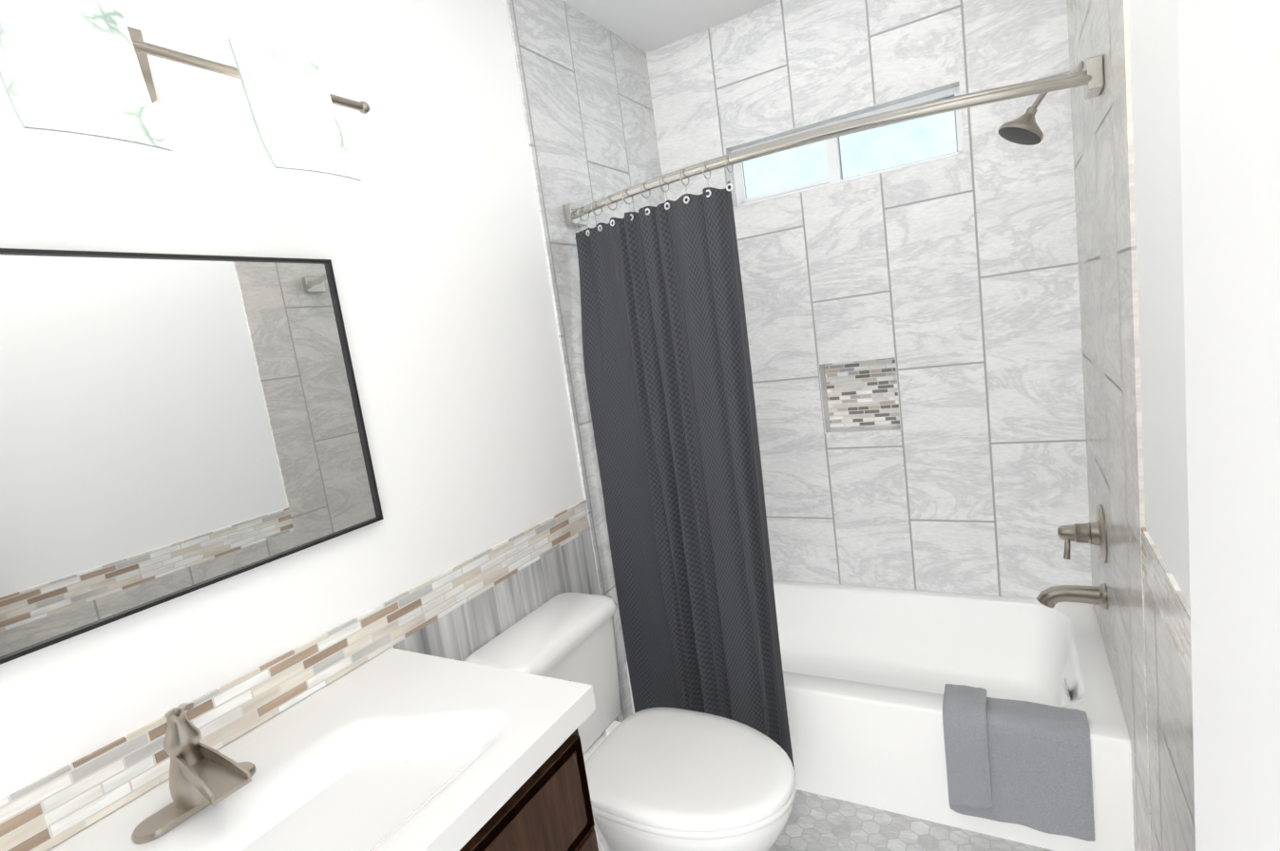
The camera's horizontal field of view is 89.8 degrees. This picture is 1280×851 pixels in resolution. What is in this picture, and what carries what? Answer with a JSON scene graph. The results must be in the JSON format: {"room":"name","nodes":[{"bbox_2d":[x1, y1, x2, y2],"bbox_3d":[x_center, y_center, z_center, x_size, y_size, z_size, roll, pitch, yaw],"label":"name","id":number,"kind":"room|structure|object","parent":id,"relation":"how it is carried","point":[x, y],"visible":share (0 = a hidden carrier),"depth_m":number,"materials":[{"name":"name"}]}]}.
{"room":"bathroom","nodes":[
{"label":"bathroom","id":0,"kind":"room"},
{"bbox_2d":[0,0,584,850],"bbox_3d":[-0.545,0.021,1.643,0.120,2.610,3.100,-3,9,30],"label":"wall","id":1,"kind":"structure","parent":0,"point":[426,234],"depth_m":1.43,"materials":[{"name":"white paint"}]},
{"bbox_2d":[0,0,370,181],"bbox_3d":[-0.826,-0.512,0.911,0.186,0.245,1.104,-3,9,30],"label":"sconce","id":2,"kind":"object","parent":1,"relation":"attached to","point":[79,66],"visible":1,"depth_m":0.93,"materials":[{"name":"white glass"}]},
{"bbox_2d":[0,248,383,665],"bbox_3d":[-0.858,0.024,0.966,0.020,0.567,0.992,-3,9,30],"label":"mirror","id":3,"kind":"object","parent":1,"relation":"attached to","point":[172,426],"visible":0.95,"depth_m":1.07,"materials":[{"name":"black mirror"}]},
{"bbox_2d":[0,499,590,850],"bbox_3d":[-0.654,0.481,1.285,0.007,0.100,1.970,-3,9,30],"label":"tile border","id":4,"kind":"object","parent":1,"relation":"attached to","point":[47,812],"depth_m":1.19,"materials":[{"name":"beige tile"}]},
{"bbox_2d":[393,529,620,723],"bbox_3d":[-0.302,0.845,1.852,0.006,0.868,0.800,-3,9,30],"label":"wainscot","id":5,"kind":"structure","parent":1,"relation":"attached to","point":[462,633],"depth_m":1.78,"materials":[{"name":"tile"}]},
{"bbox_2d":[506,0,665,722],"bbox_3d":[-0.013,-0.169,2.447,0.008,2.610,0.882,-3,9,30],"label":"wall tile","id":6,"kind":"structure","parent":1,"relation":"attached to","point":[586,97],"depth_m":2.16,"materials":[{"name":"tile"}]},
{"bbox_2d":[562,0,779,53],"bbox_3d":[-0.055,-1.338,1.061,1.690,0.080,3.100,-3,9,30],"label":"ceiling","id":7,"kind":"structure","parent":0,"point":[646,26],"depth_m":2.36,"materials":[{"name":"white paint"}]},
{"bbox_2d":[769,789,1053,850],"bbox_3d":[0.317,1.290,1.433,1.690,0.060,3.100,-3,9,30],"label":"floor","id":8,"kind":"structure","parent":0,"point":[817,823],"depth_m":1.82,"materials":[{"name":"tile"}]},
{"bbox_2d":[459,728,598,850],"bbox_3d":[-0.491,1.020,0.981,0.532,0.820,0.902,-3,9,30],"label":"bathroom vanity","id":9,"kind":"object","parent":8,"relation":"on","point":[576,733],"depth_m":1.08,"materials":[{"name":"brown wood"}]},
{"bbox_2d":[47,648,595,850],"bbox_3d":[-0.541,0.620,0.917,0.552,0.097,0.920,-3,9,30],"label":"countertop","id":10,"kind":"structure","parent":9,"relation":"on","point":[391,750],"depth_m":1.06,"materials":[{"name":"white stone"}]},
{"bbox_2d":[131,703,255,843],"bbox_3d":[-0.654,0.492,0.954,0.147,0.172,0.170,-3,9,30],"label":"faucet","id":11,"kind":"object","parent":10,"relation":"on","point":[201,776],"visible":1,"depth_m":0.95,"materials":[{"name":"silver metal"}]},
{"bbox_2d":[584,730,793,850],"bbox_3d":[0.048,1.064,1.671,0.746,0.392,0.390,-3,9,30],"label":"toilet","id":12,"kind":"object","parent":8,"relation":"on","point":[611,836],"visible":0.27,"depth_m":1.43,"materials":[{"name":"white ceramic"}]},
{"bbox_2d":[541,615,621,754],"bbox_3d":[-0.236,0.734,1.760,0.200,0.308,0.428,-3,9,30],"label":"toilet tank","id":13,"kind":"object","parent":12,"relation":"on","point":[591,659],"visible":0.25,"depth_m":1.78,"materials":[{"name":"white ceramic"}]},
{"bbox_2d":[463,592,616,675],"bbox_3d":[-0.257,0.561,1.733,0.216,0.044,0.452,-3,9,30],"label":"lid","id":14,"kind":"object","parent":13,"relation":"on","point":[545,637],"visible":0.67,"depth_m":1.69,"materials":[{"name":"white ceramic"}]},
{"bbox_2d":[583,707,796,840],"bbox_3d":[0.114,0.843,1.584,0.539,0.046,0.402,-3,9,30],"label":"seat","id":15,"kind":"object","parent":12,"relation":"on","point":[677,773],"visible":0.85,"depth_m":1.51,"materials":[{"name":"white plastic"}]},
{"bbox_2d":[626,579,1134,850],"bbox_3d":[0.785,0.895,2.274,1.444,0.350,0.799,-3,9,30],"label":"bathtub","id":16,"kind":"object","parent":8,"relation":"on","point":[869,673],"visible":0.56,"depth_m":2.01,"materials":[{"name":"white ceramic"}]},
{"bbox_2d":[942,684,1095,841],"bbox_3d":[0.996,0.892,1.702,0.330,0.324,0.133,-3,9,30],"label":"towel","id":17,"kind":"object","parent":16,"relation":"on","point":[1023,763],"visible":1,"depth_m":1.68,"materials":[{"name":"grey fabric"}]},
{"bbox_2d":[1128,0,1190,607],"bbox_3d":[0.808,-0.059,0.853,0.120,2.610,3.100,-3,9,30],"label":"wall","id":18,"kind":"structure","parent":0,"point":[1154,47],"depth_m":1.01,"materials":[{"name":"white paint"}]},
{"bbox_2d":[1067,0,1151,850],"bbox_3d":[1.194,-0.228,1.657,0.008,2.610,1.032,-3,9,30],"label":"wall tile","id":19,"kind":"structure","parent":18,"relation":"attached to","point":[1103,167],"depth_m":1.48,"materials":[{"name":"tile"}]},
{"bbox_2d":[563,54,1104,227],"bbox_3d":[0.356,-0.716,1.703,1.436,0.066,0.241,-3,9,30],"label":"shower rod","id":20,"kind":"object","parent":19,"relation":"attached to","point":[1089,78],"visible":1,"depth_m":1.50,"materials":[{"name":"silver metal"}]},
{"bbox_2d":[569,154,795,775],"bbox_3d":[0.112,0.166,1.979,0.637,1.750,0.076,-1,11,43],"label":"curtain","id":21,"kind":"object","parent":20,"relation":"hanging from","point":[668,372],"visible":0.98,"depth_m":1.94,"materials":[{"name":"fabric"}]},
{"bbox_2d":[998,60,1083,145],"bbox_3d":[1.091,-0.869,1.752,0.200,0.180,0.114,-3,9,30],"label":"shower head","id":22,"kind":"object","parent":19,"relation":"attached to","point":[1024,128],"visible":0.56,"depth_m":1.76},
{"bbox_2d":[1036,584,1107,609],"bbox_3d":[1.278,0.505,1.906,0.172,0.081,0.072,-3,9,30],"label":"tub spout","id":23,"kind":"object","parent":19,"relation":"attached to","point":[1052,597],"visible":1,"depth_m":1.88,"materials":[{"name":"silver metal"}]},
{"bbox_2d":[1057,504,1107,563],"bbox_3d":[1.278,0.313,1.863,0.110,0.166,0.166,-3,9,30],"label":"tub valve","id":24,"kind":"object","parent":19,"relation":"attached to","point":[1092,533],"visible":1,"depth_m":1.84,"materials":[{"name":"silver metal"}]},
{"bbox_2d":[1140,527,1191,681],"bbox_3d":[0.761,0.342,0.857,0.007,0.100,0.970,-3,9,30],"label":"tile border","id":25,"kind":"object","parent":18,"relation":"attached to","point":[1172,604],"depth_m":1.06,"materials":[{"name":"beige tile"}]},
{"bbox_2d":[1143,578,1195,850],"bbox_3d":[0.829,0.816,0.924,0.006,0.868,0.970,-3,9,30],"label":"wainscot","id":26,"kind":"structure","parent":18,"relation":"attached to","point":[1170,736],"depth_m":1.13,"materials":[{"name":"tile"}]},
{"bbox_2d":[1177,0,1279,850],"bbox_3d":[0.231,0.421,0.062,0.034,2.023,0.760,-5,9,23],"label":"door","id":27,"kind":"structure","parent":18,"relation":"in","point":[1229,55],"depth_m":0.31,"materials":[{"name":"white"}]},
{"bbox_3d":[0.857,-0.302,2.518,1.450,2.610,0.120,-3,9,30],"label":"wall","id":28,"kind":"structure","parent":0,"visible":0},
{"bbox_2d":[725,80,964,208],"bbox_3d":[0.736,-1.019,2.394,0.840,0.235,0.078,-3,9,30],"label":"window trim","id":29,"kind":"structure","parent":28,"relation":"attached to","point":[728,150],"depth_m":2.36,"materials":[{"name":"stone"}]},
{"bbox_2d":[730,86,963,206],"bbox_3d":[0.756,-1.027,2.429,0.840,0.235,0.056,-3,9,30],"label":"window","id":30,"kind":"structure","parent":28,"relation":"in","point":[856,155],"depth_m":2.40,"materials":[{"name":"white glass"}]},
{"bbox_2d":[818,357,901,433],"bbox_3d":[0.870,-0.121,2.526,0.288,0.280,0.093,-3,9,30],"label":"wall niche","id":31,"kind":"object","parent":28,"relation":"in","point":[860,396],"visible":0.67,"depth_m":2.56,"materials":[{"name":"mosaic tile of glass and stone strips"},{"name":"marble trim"}]},
{"bbox_2d":[646,0,1091,598],"bbox_3d":[0.826,-0.290,2.464,1.450,2.610,0.008,-3,9,30],"label":"wall tile","id":32,"kind":"structure","parent":28,"relation":"attached to","point":[950,285],"depth_m":2.34,"materials":[{"name":"tile"}]}
]}

